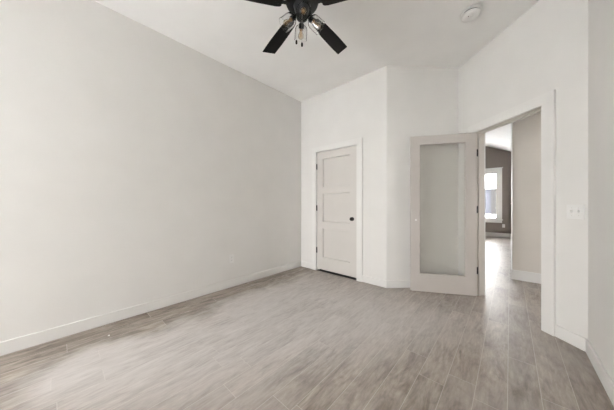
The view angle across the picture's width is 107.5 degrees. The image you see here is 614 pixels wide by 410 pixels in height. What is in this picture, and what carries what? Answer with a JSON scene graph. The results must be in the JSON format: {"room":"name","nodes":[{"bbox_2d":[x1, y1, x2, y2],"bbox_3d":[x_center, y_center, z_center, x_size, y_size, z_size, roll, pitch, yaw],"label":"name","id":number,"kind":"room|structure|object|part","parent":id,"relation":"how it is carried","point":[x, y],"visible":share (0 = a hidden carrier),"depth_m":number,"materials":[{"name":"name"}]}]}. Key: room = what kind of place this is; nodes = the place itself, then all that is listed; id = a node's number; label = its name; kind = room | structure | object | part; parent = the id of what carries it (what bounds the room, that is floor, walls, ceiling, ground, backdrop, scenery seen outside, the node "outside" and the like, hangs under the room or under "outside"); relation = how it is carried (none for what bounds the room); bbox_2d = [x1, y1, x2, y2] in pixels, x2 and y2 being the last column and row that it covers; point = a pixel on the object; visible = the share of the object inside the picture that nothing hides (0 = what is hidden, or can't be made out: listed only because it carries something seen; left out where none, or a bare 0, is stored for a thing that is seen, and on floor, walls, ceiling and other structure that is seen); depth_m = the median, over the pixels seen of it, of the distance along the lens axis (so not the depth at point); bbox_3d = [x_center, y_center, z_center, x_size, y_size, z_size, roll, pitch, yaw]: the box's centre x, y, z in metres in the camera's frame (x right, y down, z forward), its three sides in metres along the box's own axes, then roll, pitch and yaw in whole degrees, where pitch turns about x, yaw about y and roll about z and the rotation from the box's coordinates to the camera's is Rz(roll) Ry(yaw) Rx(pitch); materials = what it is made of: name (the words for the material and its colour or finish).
{"room":"empty bedroom","nodes":[
{"label":"empty bedroom","id":0,"kind":"room"},
{"bbox_2d":[0,0,300,341],"bbox_3d":[-1.635,-0.370,2.573,0.115,3.050,7.630,0,0,42],"label":"wall","id":1,"kind":"structure","parent":0,"point":[135,161],"depth_m":2.24,"materials":[{"name":"white paint"}]},
{"bbox_2d":[0,261,300,355],"bbox_3d":[-2.127,1.101,1.931,0.014,0.103,6.016,0,0,42],"label":"baseboard","id":2,"kind":"structure","parent":1,"relation":"attached to","point":[23,342],"depth_m":2.23,"materials":[{"name":"white paint"}]},
{"bbox_2d":[0,236,613,409],"bbox_3d":[0.944,1.205,4.031,10.400,0.100,13.750,0,0,42],"label":"floor","id":3,"kind":"structure","parent":0,"point":[299,338],"depth_m":1.70,"materials":[{"name":"grey wood"}]},
{"bbox_2d":[318,269,355,279],"bbox_3d":[0.502,1.153,3.707,0.784,0.004,0.113,0,0,42],"label":"threshold","id":4,"kind":"object","parent":3,"relation":"on","point":[346,276],"visible":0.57,"depth_m":3.67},
{"bbox_2d":[93,0,539,101],"bbox_3d":[0.515,-1.945,0.458,6.250,0.100,7.870,0,0,42],"label":"ceiling","id":5,"kind":"structure","parent":0,"point":[376,34],"depth_m":2.50,"materials":[{"name":"paint"}]},
{"bbox_2d":[246,0,346,53],"bbox_3d":[0.014,-1.575,1.822,1.247,0.641,1.292,0,0,18],"label":"ceiling fan","id":6,"kind":"object","parent":5,"relation":"hanging from","point":[300,11],"visible":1,"depth_m":1.84,"materials":[{"name":"black wood"}]},
{"bbox_3d":[-0.445,-1.600,1.717,0.511,0.006,0.128,0,4,-16],"label":"blade","id":7,"kind":"part","parent":6,"relation":"part of","materials":[{"name":"black wood"}]},
{"bbox_3d":[-0.273,-1.600,2.180,0.128,0.006,0.511,-5,3,-34],"label":"blade","id":8,"kind":"part","parent":6,"relation":"part of","materials":[{"name":"black wood"}]},
{"bbox_2d":[279,12,296,32],"bbox_3d":[-0.158,-1.474,1.819,0.134,0.148,0.140,0,0,42],"label":"shade","id":9,"kind":"object","parent":6,"relation":"attached to","point":[288,20],"depth_m":1.80,"materials":[{"name":"clear glass"}]},
{"bbox_2d":[294,23,306,41],"bbox_3d":[-0.051,-1.474,1.948,0.140,0.148,0.134,0,0,42],"label":"shade","id":10,"kind":"object","parent":6,"relation":"attached to","point":[301,28],"depth_m":1.91,"materials":[{"name":"clear glass"}]},
{"bbox_2d":[296,1,310,19],"bbox_3d":[-0.029,-1.468,1.713,0.109,0.136,0.137,0,0,-8],"label":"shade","id":11,"kind":"object","parent":6,"relation":"attached to","point":[303,10],"depth_m":1.73,"materials":[{"name":"metal"}]},
{"bbox_2d":[308,14,324,34],"bbox_3d":[0.077,-1.468,1.844,0.137,0.136,0.109,0,0,-4],"label":"shade","id":12,"kind":"object","parent":6,"relation":"attached to","point":[315,23],"depth_m":1.81,"materials":[{"name":"clear glass"}]},
{"bbox_3d":[0.221,-1.600,2.159,0.128,0.006,0.511,-5,-3,38],"label":"blade","id":13,"kind":"part","parent":6,"relation":"part of","materials":[{"name":"black wood"}]},
{"bbox_3d":[0.354,-1.600,1.683,0.511,0.006,0.128,0,-4,20],"label":"blade","id":14,"kind":"part","parent":6,"relation":"part of","materials":[{"name":"black wood"}]},
{"bbox_2d":[460,4,481,22],"bbox_3d":[1.614,-1.864,2.221,0.175,0.062,0.175,0,0,42],"label":"smoke detector","id":15,"kind":"object","parent":5,"relation":"attached to","point":[472,12],"visible":1,"depth_m":2.19,"materials":[{"name":"white plastic"}]},
{"bbox_2d":[301,66,386,279],"bbox_3d":[0.489,-0.370,3.717,1.735,3.050,0.115,0,0,42],"label":"wall","id":16,"kind":"structure","parent":0,"point":[357,108],"depth_m":3.33,"materials":[{"name":"white paint"}]},
{"bbox_2d":[301,261,311,268],"bbox_3d":[-0.008,1.101,4.079,0.282,0.103,0.014,0,0,42],"label":"baseboard","id":17,"kind":"structure","parent":16,"relation":"attached to","point":[303,263],"depth_m":4.07,"materials":[{"name":"white paint"}]},
{"bbox_2d":[316,146,355,277],"bbox_3d":[0.456,0.117,3.665,0.790,2.007,0.084,0,0,42],"label":"door","id":18,"kind":"structure","parent":16,"relation":"in","point":[336,169],"depth_m":3.65,"materials":[{"name":"beige paint"}]},
{"bbox_3d":[0.475,-0.531,3.677,0.542,0.485,0.027,0,0,42],"label":"panel","id":19,"kind":"part","parent":18,"relation":"part of","materials":[{"name":"beige paint"}]},
{"bbox_3d":[0.475,0.061,3.677,0.542,0.490,0.027,0,0,42],"label":"panel","id":20,"kind":"part","parent":18,"relation":"part of","materials":[{"name":"beige paint"}]},
{"bbox_3d":[0.475,0.665,3.677,0.542,0.498,0.027,0,0,42],"label":"panel","id":21,"kind":"part","parent":18,"relation":"part of","materials":[{"name":"beige paint"}]},
{"bbox_2d":[312,137,362,281],"bbox_3d":[0.494,0.085,3.698,0.974,2.140,0.138,0,0,42],"label":"door frame","id":22,"kind":"structure","parent":16,"relation":"attached to","point":[358,142],"depth_m":3.38,"materials":[{"name":"white paint"}]},
{"bbox_2d":[362,275,386,287],"bbox_3d":[0.959,1.101,3.207,0.374,0.103,0.014,0,0,42],"label":"baseboard","id":23,"kind":"structure","parent":16,"relation":"attached to","point":[366,279],"depth_m":3.20,"materials":[{"name":"white paint"}]},
{"bbox_2d":[387,66,457,279],"bbox_3d":[1.658,-0.370,3.180,1.133,3.050,0.115,0,0,-3],"label":"wall","id":24,"kind":"structure","parent":0,"point":[421,101],"depth_m":3.12,"materials":[{"name":"white paint"}]},
{"bbox_2d":[387,280,409,287],"bbox_3d":[1.595,1.101,3.112,1.008,0.103,0.014,0,0,-3],"label":"baseboard","id":25,"kind":"structure","parent":24,"relation":"attached to","point":[390,283],"depth_m":3.09,"materials":[{"name":"white paint"}]},
{"bbox_2d":[485,146,510,236],"bbox_3d":[4.354,-1.195,10.047,7.300,4.700,0.150,0,0,42],"label":"wall","id":26,"kind":"structure","parent":0,"point":[494,158],"depth_m":7.76,"materials":[{"name":"grey paint"}]},
{"bbox_2d":[485,167,502,222],"bbox_3d":[6.207,-0.307,8.320,1.575,1.925,0.170,0,0,42],"label":"window","id":27,"kind":"structure","parent":26,"relation":"in","point":[498,171],"depth_m":7.84,"materials":[{"name":"white paint"}]},
{"bbox_3d":[6.246,-0.290,8.364,1.305,1.650,0.052,0,0,42],"label":"sash","id":28,"kind":"part","parent":27,"relation":"part of","materials":[{"name":"white paint"}]},
{"bbox_2d":[485,232,510,237],"bbox_3d":[4.304,1.079,9.981,7.014,0.148,0.014,0,0,42],"label":"baseboard","id":29,"kind":"structure","parent":26,"relation":"attached to","point":[492,234],"depth_m":7.84,"materials":[{"name":"white paint"}]},
{"bbox_2d":[485,123,511,151],"bbox_3d":[2.410,-2.587,7.894,7.400,1.785,5.950,0,0,42],"label":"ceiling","id":30,"kind":"structure","parent":0,"point":[499,138],"depth_m":6.52,"materials":[{"name":"paint"}]},
{"bbox_2d":[511,138,511,241],"bbox_3d":[5.117,-0.545,5.552,0.100,3.400,5.500,0,0,42],"label":"wall","id":31,"kind":"structure","parent":0,"point":[511,138],"depth_m":6.01,"materials":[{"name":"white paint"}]},
{"bbox_2d":[511,242,540,283],"bbox_3d":[6.133,1.079,4.545,2.986,0.148,5.634,0,0,42],"label":"baseboard","id":32,"kind":"structure","parent":31,"relation":"attached to","point":[526,276],"depth_m":3.36,"materials":[{"name":"white paint"}]},
{"bbox_2d":[458,0,587,338],"bbox_3d":[2.203,-0.370,2.483,0.115,3.050,1.563,0,0,-3],"label":"wall","id":33,"kind":"structure","parent":0,"point":[545,49],"depth_m":1.95,"materials":[{"name":"white paint"}]},
{"bbox_2d":[410,132,477,295],"bbox_3d":[1.766,0.128,2.910,0.796,2.038,0.053,0,0,14],"label":"door","id":34,"kind":"structure","parent":33,"relation":"in","point":[466,284],"depth_m":2.86,"materials":[{"name":"beige paint"}]},
{"bbox_2d":[468,89,555,335],"bbox_3d":[2.202,0.077,2.455,0.156,2.155,0.982,0,0,-3],"label":"door frame","id":35,"kind":"structure","parent":33,"relation":"attached to","point":[545,103],"depth_m":2.04,"materials":[{"name":"white paint"}]},
{"bbox_2d":[555,325,585,351],"bbox_3d":[2.171,1.101,1.857,0.014,0.103,0.209,0,0,-3],"label":"baseboard","id":36,"kind":"structure","parent":33,"relation":"attached to","point":[576,340],"depth_m":1.85,"materials":[{"name":"white paint"}]},
{"bbox_2d":[567,205,584,218],"bbox_3d":[2.168,0.063,1.824,0.022,0.116,0.116,0,0,-3],"label":"light switch","id":37,"kind":"object","parent":33,"relation":"attached to","point":[573,211],"visible":1,"depth_m":1.82,"materials":[{"name":"white plastic"}]},
{"bbox_2d":[512,112,540,273],"bbox_3d":[4.344,-0.370,2.464,3.092,3.050,0.120,0,0,42],"label":"wall","id":38,"kind":"structure","parent":0,"point":[526,132],"depth_m":3.35,"materials":[{"name":"beige paint"}]},
{"bbox_2d":[588,0,613,383],"bbox_3d":[0.262,-0.370,-0.467,0.115,3.050,5.958,0,0,42],"label":"wall","id":39,"kind":"structure","parent":0,"point":[600,12],"depth_m":1.51,"materials":[{"name":"white paint"}]},
{"bbox_2d":[586,339,613,405],"bbox_3d":[0.246,1.101,-0.388,0.014,0.103,5.754,0,0,42],"label":"baseboard","id":40,"kind":"structure","parent":39,"relation":"attached to","point":[606,381],"depth_m":1.45,"materials":[{"name":"white paint"}]},
{"label":"outside","id":41,"kind":"structure","parent":0,"visible":0},
{"bbox_2d":[485,214,495,217],"bbox_3d":[16.751,1.755,18.558,120.000,0.200,130.000,0,0,42],"label":"ground","id":42,"kind":"structure","parent":41,"point":[486,215],"depth_m":32.38,"materials":[{"name":"white"}]},
{"bbox_2d":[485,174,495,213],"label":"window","id":43,"kind":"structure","parent":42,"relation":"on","point":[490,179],"depth_m":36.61,"materials":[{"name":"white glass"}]}
]}

